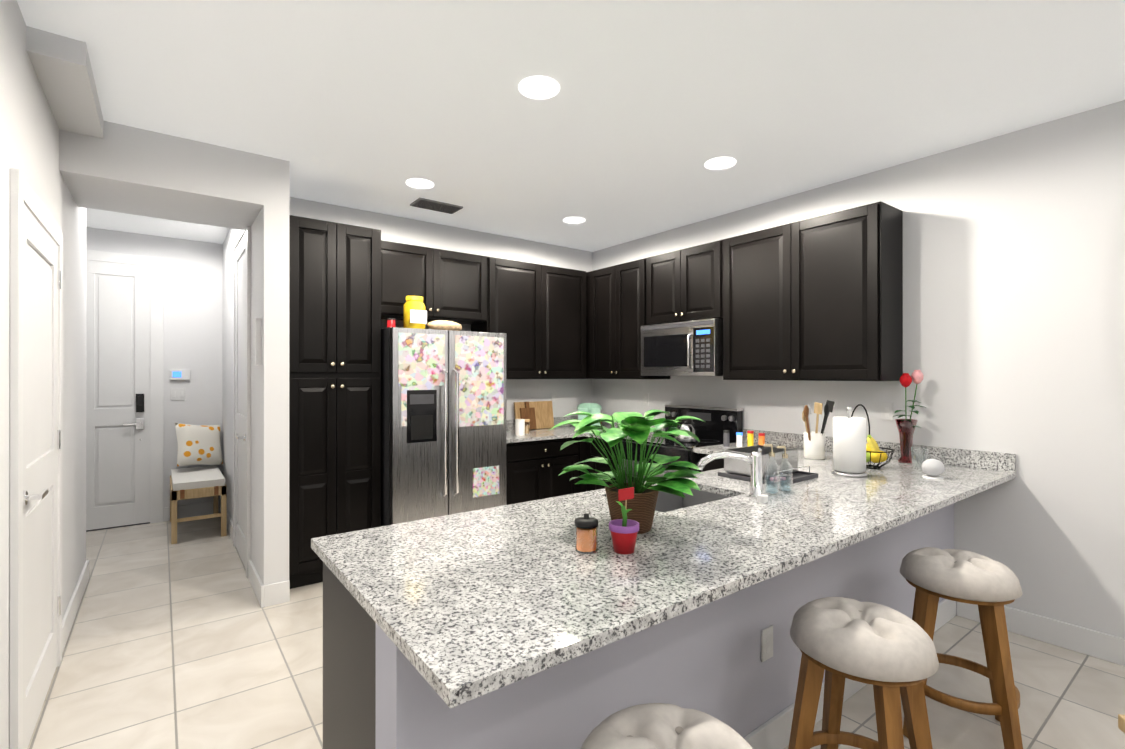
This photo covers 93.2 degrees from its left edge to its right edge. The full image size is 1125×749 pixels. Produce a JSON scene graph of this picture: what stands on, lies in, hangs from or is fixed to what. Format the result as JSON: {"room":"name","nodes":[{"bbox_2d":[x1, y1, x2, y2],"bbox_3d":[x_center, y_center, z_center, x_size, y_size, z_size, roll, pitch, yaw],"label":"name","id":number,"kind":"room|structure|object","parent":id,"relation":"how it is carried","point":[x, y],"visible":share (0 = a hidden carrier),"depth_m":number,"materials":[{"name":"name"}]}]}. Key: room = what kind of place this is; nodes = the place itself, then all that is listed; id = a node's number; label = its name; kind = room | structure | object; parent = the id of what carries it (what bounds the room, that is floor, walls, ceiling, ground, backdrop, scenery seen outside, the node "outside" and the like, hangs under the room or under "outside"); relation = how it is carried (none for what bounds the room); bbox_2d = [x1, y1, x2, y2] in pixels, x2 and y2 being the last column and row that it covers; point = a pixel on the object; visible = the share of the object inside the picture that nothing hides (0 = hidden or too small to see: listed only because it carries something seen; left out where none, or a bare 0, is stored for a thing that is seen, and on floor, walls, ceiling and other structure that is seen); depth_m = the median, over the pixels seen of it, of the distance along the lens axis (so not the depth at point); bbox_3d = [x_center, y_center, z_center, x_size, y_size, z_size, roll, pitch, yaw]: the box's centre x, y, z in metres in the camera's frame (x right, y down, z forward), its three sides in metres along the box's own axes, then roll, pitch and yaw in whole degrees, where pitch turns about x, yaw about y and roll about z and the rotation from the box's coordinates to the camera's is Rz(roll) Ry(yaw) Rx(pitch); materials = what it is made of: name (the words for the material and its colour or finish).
{"room":"kitchen","nodes":[
{"label":"kitchen","id":0,"kind":"room"},
{"bbox_2d":[0,0,85,748],"bbox_3d":[-0.119,0.035,-0.649,0.150,2.740,10.700,0,0,-37],"label":"wall","id":1,"kind":"structure","parent":0,"point":[29,139],"depth_m":2.23,"materials":[{"name":"white paint"}]},
{"bbox_2d":[9,168,62,748],"bbox_3d":[-2.159,0.353,2.233,0.064,2.110,1.020,0,0,-37],"label":"door","id":2,"kind":"structure","parent":1,"relation":"attached to","point":[36,331],"depth_m":2.10,"materials":[{"name":"white wood"}]},
{"bbox_2d":[62,560,88,653],"bbox_3d":[-2.884,1.344,3.152,0.016,0.130,1.300,0,0,-37],"label":"baseboard","id":3,"kind":"structure","parent":1,"relation":"attached to","point":[68,619],"depth_m":3.05,"materials":[{"name":"white wood"}]},
{"bbox_2d":[86,227,222,507],"bbox_3d":[-4.454,0.041,4.756,2.660,2.740,0.150,0,0,-37],"label":"wall","id":4,"kind":"structure","parent":0,"point":[193,296],"depth_m":5.24,"materials":[{"name":"white paint"}]},
{"bbox_2d":[86,250,163,531],"bbox_3d":[-4.264,0.146,4.762,1.110,2.530,0.067,0,0,-37],"label":"door","id":5,"kind":"structure","parent":4,"relation":"attached to","point":[124,377],"depth_m":4.94,"materials":[{"name":"white wood"}]},
{"bbox_2d":[163,502,212,520],"bbox_3d":[-3.657,1.347,5.251,0.450,0.130,0.016,0,0,-37],"label":"baseboard","id":6,"kind":"structure","parent":4,"relation":"attached to","point":[200,509],"depth_m":5.24,"materials":[{"name":"white wood"}]},
{"bbox_2d":[59,121,263,229],"bbox_3d":[-2.397,-1.180,3.252,0.910,0.300,0.730,0,0,-37],"label":"header beam","id":7,"kind":"structure","parent":0,"point":[121,168],"depth_m":3.02,"materials":[{"name":"white paint"}]},
{"bbox_2d":[222,156,289,584],"bbox_3d":[-2.580,0.041,4.365,0.140,2.740,2.730,0,0,-37],"label":"wall","id":8,"kind":"structure","parent":0,"point":[270,405],"depth_m":3.30,"materials":[{"name":"white paint"}]},
{"bbox_2d":[218,501,232,540],"bbox_3d":[-3.098,1.346,4.919,0.016,0.130,1.220,0,0,-37],"label":"baseboard","id":9,"kind":"structure","parent":8,"relation":"attached to","point":[229,522],"depth_m":4.76,"materials":[{"name":"white wood"}]},
{"bbox_2d":[233,226,250,577],"bbox_3d":[-2.467,0.150,4.044,0.064,2.520,0.920,0,0,-37],"label":"door","id":10,"kind":"structure","parent":8,"relation":"attached to","point":[242,392],"depth_m":4.00,"materials":[{"name":"white wood"}]},
{"bbox_2d":[248,560,269,607],"bbox_3d":[-1.987,1.345,3.448,0.016,0.130,0.586,0,0,-37],"label":"baseboard","id":11,"kind":"structure","parent":8,"relation":"attached to","point":[262,592],"depth_m":3.30,"materials":[{"name":"white wood"}]},
{"bbox_2d":[289,197,591,419],"bbox_3d":[-0.954,0.041,4.891,3.090,2.740,0.150,0,0,-37],"label":"wall","id":12,"kind":"structure","parent":0,"point":[572,394],"depth_m":5.02,"materials":[{"name":"white paint"}]},
{"bbox_2d":[381,240,486,323],"bbox_3d":[-1.139,-0.744,4.431,1.012,0.570,0.360,0,0,-37],"label":"upper cabinet","id":13,"kind":"object","parent":12,"relation":"attached to","point":[448,285],"visible":0.71,"depth_m":4.33,"materials":[{"name":"black wood"}]},
{"bbox_2d":[471,256,585,378],"bbox_3d":[-0.288,-0.493,5.072,1.115,1.070,0.360,0,0,-37],"label":"upper cabinet","id":14,"kind":"object","parent":12,"relation":"attached to","point":[536,313],"visible":0.92,"depth_m":4.93,"materials":[{"name":"black wood"}]},
{"bbox_2d":[506,416,577,430],"bbox_3d":[-0.251,0.487,5.311,1.458,0.100,0.020,0,0,-37],"label":"backsplash","id":15,"kind":"structure","parent":12,"relation":"attached to","point":[510,424],"depth_m":5.45,"materials":[{"name":"stone"}]},
{"bbox_2d":[551,393,556,403],"bbox_3d":[-0.087,0.242,5.443,0.070,0.114,0.008,0,0,-37],"label":"electrical outlet plate","id":16,"kind":"object","parent":12,"relation":"attached to","point":[553,395],"depth_m":5.44,"materials":[{"name":"white plastic"}]},
{"bbox_2d":[17,0,1124,251],"bbox_3d":[-0.779,-1.364,-0.080,9.200,0.060,12.400,0,0,-37],"label":"ceiling","id":17,"kind":"structure","parent":0,"point":[639,120],"depth_m":2.50,"materials":[{"name":"white paint"}]},
{"bbox_2d":[26,26,103,138],"bbox_3d":[-2.226,-1.284,2.410,0.170,0.095,0.819,0,0,-37],"label":"chase","id":18,"kind":"object","parent":17,"relation":"attached to","point":[62,67],"visible":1,"depth_m":2.24,"materials":[{"name":"white paint"}]},
{"bbox_2d":[406,179,433,188],"bbox_3d":[-0.987,-1.325,3.693,0.191,0.008,0.200,0,0,-37],"label":"recessed light","id":19,"kind":"object","parent":17,"relation":"in","point":[414,183],"depth_m":3.70,"materials":[{"name":"white"}]},
{"bbox_2d":[410,198,462,213],"bbox_3d":[-0.989,-1.321,4.183,0.360,0.016,0.200,0,0,-37],"label":"ceiling vent","id":20,"kind":"object","parent":17,"relation":"in","point":[424,203],"visible":0.98,"depth_m":4.16,"materials":[{"name":"grey metal"}]},
{"bbox_2d":[519,76,559,98],"bbox_3d":[-0.108,-1.327,2.460,0.193,0.008,0.195,0,0,-37],"label":"recessed light","id":21,"kind":"object","parent":17,"relation":"in","point":[537,87],"depth_m":2.46,"materials":[{"name":"white"}]},
{"bbox_2d":[563,217,584,223],"bbox_3d":[0.100,-1.324,4.564,0.190,0.008,0.201,0,0,-37],"label":"recessed light","id":22,"kind":"object","parent":17,"relation":"in","point":[570,220],"depth_m":4.58,"materials":[{"name":"white"}]},
{"bbox_2d":[705,157,735,169],"bbox_3d":[0.990,-1.326,3.337,0.196,0.008,0.196,0,0,-37],"label":"recessed light","id":23,"kind":"object","parent":17,"relation":"in","point":[720,163],"depth_m":3.35,"materials":[{"name":"white"}]},
{"bbox_2d":[27,517,1124,748],"bbox_3d":[-0.779,1.431,-0.083,9.200,0.050,12.400,0,0,-37],"label":"floor","id":24,"kind":"structure","parent":0,"point":[185,641],"depth_m":2.51,"materials":[{"name":"tile"}]},
{"bbox_2d":[170,465,226,543],"bbox_3d":[-3.356,1.161,4.885,0.390,0.500,0.884,0,0,-37],"label":"bench","id":25,"kind":"object","parent":24,"relation":"on","point":[196,482],"visible":1,"depth_m":4.61,"materials":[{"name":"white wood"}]},
{"bbox_2d":[175,423,223,465],"bbox_3d":[-3.498,0.677,5.132,0.392,0.446,0.341,0,0,-37],"label":"pillow","id":26,"kind":"object","parent":25,"relation":"on","point":[199,444],"visible":1,"depth_m":5.06,"materials":[{"name":"white fabric"}]},
{"bbox_2d":[289,215,380,588],"bbox_3d":[-1.700,0.190,3.824,0.610,2.440,0.650,0,0,-37],"label":"pantry cabinet","id":27,"kind":"object","parent":24,"relation":"on","point":[334,377],"visible":0.79,"depth_m":3.57,"materials":[{"name":"black wood"}]},
{"bbox_2d":[323,562,375,748],"bbox_3d":[-0.143,0.986,1.806,1.130,0.844,0.550,0,0,-37],"label":"base cabinet","id":28,"kind":"object","parent":24,"relation":"on","point":[349,672],"depth_m":1.40,"materials":[{"name":"black"}]},
{"bbox_2d":[381,327,506,525],"bbox_3d":[-1.011,0.541,4.202,0.910,1.740,0.821,0,0,-37],"label":"fridge","id":29,"kind":"object","parent":24,"relation":"on","point":[443,422],"visible":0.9,"depth_m":3.85,"materials":[{"name":"grey metal"}]},
{"bbox_2d":[387,296,461,330],"bbox_3d":[-1.036,-0.458,4.104,0.630,0.256,0.228,0,0,-37],"label":"jar","id":30,"kind":"object","parent":29,"relation":"on","point":[414,313],"visible":0.77,"depth_m":3.97,"materials":[{"name":"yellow plastic"}]},
{"bbox_2d":[506,437,578,504],"bbox_3d":[-0.331,0.990,4.869,0.800,0.843,0.630,0,0,-37],"label":"base cabinet","id":31,"kind":"object","parent":24,"relation":"on","point":[534,470],"visible":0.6,"depth_m":4.62,"materials":[{"name":"black wood"}]},
{"bbox_2d":[506,426,611,442],"bbox_3d":[-0.067,0.552,5.066,1.458,0.030,0.633,0,0,-37],"label":"countertop","id":32,"kind":"structure","parent":31,"relation":"on","point":[565,431],"depth_m":4.76,"materials":[{"name":"stone"}]},
{"bbox_2d":[514,401,553,435],"bbox_3d":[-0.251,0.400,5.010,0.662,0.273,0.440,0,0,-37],"label":"cutting board","id":33,"kind":"object","parent":32,"relation":"on","point":[529,416],"depth_m":5.18,"materials":[{"name":"brown wood"}]},
{"bbox_2d":[577,403,601,425],"bbox_3d":[0.272,0.411,5.383,0.309,0.250,0.309,0,0,-37],"label":"air fryer","id":34,"kind":"object","parent":32,"relation":"on","point":[593,408],"visible":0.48,"depth_m":5.28,"materials":[{"name":"plastic"}]},
{"bbox_2d":[579,436,586,492],"bbox_3d":[0.242,0.990,5.321,0.656,0.843,0.598,0,0,-37],"label":"base cabinet","id":35,"kind":"object","parent":24,"relation":"on","point":[582,455],"depth_m":4.90,"materials":[{"name":"black wood"}]},
{"bbox_2d":[587,437,618,490],"bbox_3d":[0.590,0.990,4.883,0.630,0.843,0.515,0,0,-37],"label":"base cabinet","id":36,"kind":"object","parent":24,"relation":"on","point":[592,451],"visible":0.23,"depth_m":4.77,"materials":[{"name":"black wood"}]},
{"bbox_2d":[583,427,654,438],"bbox_3d":[0.598,0.551,4.869,0.633,0.030,0.483,0,0,-37],"label":"countertop","id":37,"kind":"structure","parent":36,"relation":"on","point":[585,434],"depth_m":4.84,"materials":[{"name":"stone"}]},
{"bbox_2d":[581,703,752,748],"bbox_3d":[0.214,1.064,1.042,0.437,0.692,0.437,0,0,-37],"label":"stool","id":38,"kind":"object","parent":24,"relation":"on","point":[656,726],"visible":1,"depth_m":1.09,"materials":[{"name":"white fabric"}]},
{"bbox_2d":[618,404,742,482],"bbox_3d":[0.928,0.841,4.337,0.706,1.140,0.756,0,0,-37],"label":"range","id":39,"kind":"object","parent":24,"relation":"on","point":[714,425],"visible":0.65,"depth_m":4.31,"materials":[{"name":"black metal"}]},
{"bbox_2d":[674,415,697,442],"bbox_3d":[0.965,0.426,4.215,0.224,0.213,0.184,0,0,-37],"label":"kettle","id":40,"kind":"object","parent":39,"relation":"on","point":[686,439],"visible":0.73,"depth_m":4.17,"materials":[{"name":"silver metal"}]},
{"bbox_2d":[698,453,723,471],"bbox_3d":[1.444,0.989,3.750,0.630,0.843,0.790,0,0,-37],"label":"base cabinet","id":41,"kind":"object","parent":24,"relation":"on","point":[715,464],"depth_m":3.78,"materials":[{"name":"black wood"}]},
{"bbox_2d":[693,442,803,453],"bbox_3d":[1.395,0.550,3.809,0.638,0.030,0.643,0,0,-37],"label":"countertop","id":42,"kind":"structure","parent":41,"relation":"on","point":[715,448],"depth_m":3.85,"materials":[{"name":"stone"}]},
{"bbox_2d":[723,430,729,446],"bbox_3d":[1.224,0.476,3.972,0.045,0.118,0.046,0,0,-37],"label":"spice jar","id":43,"kind":"object","parent":42,"relation":"on","point":[726,433],"depth_m":3.95,"materials":[{"name":"black plastic"}]},
{"bbox_2d":[788,597,938,748],"bbox_3d":[0.900,1.065,1.610,0.399,0.692,0.399,0,0,-37],"label":"stool","id":44,"kind":"object","parent":24,"relation":"on","point":[889,654],"visible":1,"depth_m":1.56,"materials":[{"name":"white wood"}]},
{"bbox_2d":[900,547,1022,748],"bbox_3d":[1.571,1.065,2.116,0.456,0.692,0.456,0,0,-37],"label":"stool","id":45,"kind":"object","parent":24,"relation":"on","point":[990,588],"visible":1,"depth_m":1.98,"materials":[{"name":"brown wood"}]},
{"bbox_2d":[1118,714,1124,732],"bbox_3d":[1.666,0.932,1.160,0.460,0.950,0.460,0,0,15],"label":"dining chair","id":46,"kind":"object","parent":24,"relation":"on","point":[1121,722],"visible":1,"depth_m":1.43,"materials":[{"name":"brown wood"}]},
{"bbox_2d":[375,503,953,748],"bbox_3d":[0.935,0.987,2.186,3.329,0.843,0.138,0,0,-37],"label":"wall","id":47,"kind":"structure","parent":0,"point":[705,658],"depth_m":1.67,"materials":[{"name":"white paint"}]},
{"bbox_2d":[311,450,1015,708],"bbox_3d":[0.829,0.549,2.318,3.338,0.030,1.045,0,0,-37],"label":"countertop","id":48,"kind":"structure","parent":47,"relation":"on","point":[461,608],"depth_m":1.52,"materials":[{"name":"stone"}]},
{"bbox_2d":[575,487,638,553],"bbox_3d":[0.138,0.440,1.609,0.173,0.185,0.157,0,0,-37],"label":"jars","id":49,"kind":"object","parent":48,"relation":"on","point":[624,531],"depth_m":1.59,"materials":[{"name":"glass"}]},
{"bbox_2d":[550,410,704,533],"bbox_3d":[0.252,0.329,1.859,0.533,0.407,0.541,0,0,-37],"label":"pothos plant","id":50,"kind":"object","parent":48,"relation":"on","point":[637,428],"visible":0.9,"depth_m":1.80,"materials":[{"name":"green plant"}]},
{"bbox_2d":[655,488,729,511],"bbox_3d":[0.496,0.660,2.370,0.558,0.190,0.378,0,0,-37],"label":"sink","id":51,"kind":"object","parent":48,"relation":"in","point":[666,502],"depth_m":2.61,"materials":[{"name":"metal"}]},
{"bbox_2d":[696,448,762,497],"bbox_3d":[0.757,0.431,2.355,0.265,0.203,0.226,0,0,-37],"label":"faucet","id":52,"kind":"object","parent":48,"relation":"on","point":[754,460],"visible":0.88,"depth_m":2.31,"materials":[{"name":"silver metal"}]},
{"bbox_2d":[718,445,817,485],"bbox_3d":[1.071,0.466,2.779,0.380,0.135,0.340,0,0,-37],"label":"dish rack","id":53,"kind":"object","parent":48,"relation":"on","point":[737,469],"visible":0.54,"depth_m":2.75,"materials":[{"name":"silver metal"}]},
{"bbox_2d":[757,444,792,502],"bbox_3d":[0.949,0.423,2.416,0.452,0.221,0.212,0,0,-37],"label":"soap bottles","id":54,"kind":"object","parent":48,"relation":"on","point":[763,498],"visible":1,"depth_m":2.41,"materials":[{"name":"clear glass"}]},
{"bbox_2d":[802,400,834,459],"bbox_3d":[1.591,0.349,3.387,0.230,0.371,0.208,0,0,-37],"label":"utensil crock","id":55,"kind":"object","parent":48,"relation":"on","point":[814,444],"visible":1,"depth_m":3.34,"materials":[{"name":"white ceramic"}]},
{"bbox_2d":[832,407,867,477],"bbox_3d":[1.529,0.352,2.837,0.170,0.362,0.170,0,0,-37],"label":"paper towel","id":56,"kind":"object","parent":48,"relation":"on","point":[849,445],"visible":1,"depth_m":2.77,"materials":[{"name":"white paper"}]},
{"bbox_2d":[851,404,894,468],"bbox_3d":[1.768,0.354,3.067,0.248,0.360,0.248,0,0,-37],"label":"fruit basket","id":57,"kind":"object","parent":48,"relation":"on","point":[874,454],"visible":0.69,"depth_m":3.02,"materials":[{"name":"black metal"}]},
{"bbox_2d":[893,370,925,463],"bbox_3d":[2.089,0.253,3.217,0.183,0.562,0.174,0,0,-37],"label":"vase","id":58,"kind":"object","parent":48,"relation":"on","point":[906,428],"visible":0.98,"depth_m":3.20,"materials":[{"name":"red glass"}]},
{"bbox_2d":[911,447,930,469],"bbox_3d":[2.060,0.474,3.049,0.083,0.120,0.208,0,0,44],"label":"glass tumbler","id":59,"kind":"object","parent":48,"relation":"on","point":[925,454],"visible":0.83,"depth_m":3.00,"materials":[{"name":"clear glass"}]},
{"bbox_2d":[921,459,944,478],"bbox_3d":[1.917,0.485,2.753,0.100,0.097,0.100,0,0,-37],"label":"smart speaker","id":60,"kind":"object","parent":48,"relation":"on","point":[933,468],"visible":1,"depth_m":2.72,"materials":[{"name":"white plastic"}]},
{"bbox_2d":[761,625,772,661],"bbox_3d":[0.753,0.988,1.955,0.070,0.114,0.008,0,0,-37],"label":"electrical outlet plate","id":61,"kind":"object","parent":47,"relation":"attached to","point":[767,632],"depth_m":1.95,"materials":[{"name":"white plastic"}]},
{"bbox_2d":[744,599,957,748],"bbox_3d":[0.967,1.343,2.114,3.326,0.130,0.022,0,0,-37],"label":"baseboard","id":62,"kind":"structure","parent":47,"relation":"attached to","point":[774,731],"depth_m":2.02,"materials":[{"name":"white wood"}]},
{"bbox_2d":[592,100,1124,638],"bbox_3d":[3.411,0.038,1.795,0.150,2.740,10.350,0,0,-37],"label":"wall","id":63,"kind":"structure","parent":0,"point":[1014,292],"depth_m":2.92,"materials":[{"name":"white paint"}]},
{"bbox_2d":[586,258,669,378],"bbox_3d":[0.513,-0.493,5.210,0.360,1.070,1.105,0,0,-37],"label":"upper cabinet","id":64,"kind":"object","parent":63,"relation":"attached to","point":[615,308],"visible":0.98,"depth_m":4.97,"materials":[{"name":"black wood"}]},
{"bbox_2d":[601,421,664,430],"bbox_3d":[0.662,0.487,5.294,0.020,0.100,1.083,0,0,-37],"label":"backsplash","id":65,"kind":"structure","parent":63,"relation":"attached to","point":[603,423],"depth_m":5.50,"materials":[{"name":"stone"}]},
{"bbox_2d":[643,394,648,405],"bbox_3d":[0.802,0.242,5.119,0.008,0.114,0.070,0,0,-37],"label":"electrical outlet plate","id":66,"kind":"object","parent":63,"relation":"attached to","point":[645,396],"depth_m":5.11,"materials":[{"name":"white plastic"}]},
{"bbox_2d":[646,240,722,324],"bbox_3d":[1.087,-0.729,4.450,0.360,0.600,0.796,0,0,-37],"label":"upper cabinet","id":67,"kind":"object","parent":63,"relation":"attached to","point":[685,284],"visible":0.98,"depth_m":4.32,"materials":[{"name":"black wood"}]},
{"bbox_2d":[641,318,722,375],"bbox_3d":[1.052,-0.206,4.424,0.444,0.434,0.776,0,0,-37],"label":"microwave","id":68,"kind":"object","parent":67,"relation":"attached to","point":[690,348],"visible":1,"depth_m":4.25,"materials":[{"name":"silver metal"}]},
{"bbox_2d":[723,201,902,380],"bbox_3d":[1.663,-0.495,3.686,0.360,1.070,1.113,0,0,-37],"label":"upper cabinet","id":69,"kind":"object","parent":63,"relation":"attached to","point":[819,298],"visible":0.98,"depth_m":3.45,"materials":[{"name":"black wood"}]},
{"bbox_2d":[743,429,1015,472],"bbox_3d":[1.958,0.485,3.576,0.020,0.100,1.693,0,0,-37],"label":"backsplash","id":70,"kind":"structure","parent":63,"relation":"attached to","point":[997,461],"depth_m":3.16,"materials":[{"name":"stone"}]},
{"bbox_2d":[881,403,892,420],"bbox_3d":[2.084,0.240,3.419,0.008,0.114,0.070,0,0,-37],"label":"electrical outlet plate","id":71,"kind":"object","parent":63,"relation":"attached to","point":[886,408],"depth_m":3.41,"materials":[{"name":"white plastic"}]},
{"bbox_2d":[958,602,1124,665],"bbox_3d":[4.379,1.341,0.370,0.019,0.130,6.910,0,0,-37],"label":"baseboard","id":72,"kind":"structure","parent":63,"relation":"attached to","point":[1093,643],"depth_m":2.75,"materials":[{"name":"white wood"}]}
]}

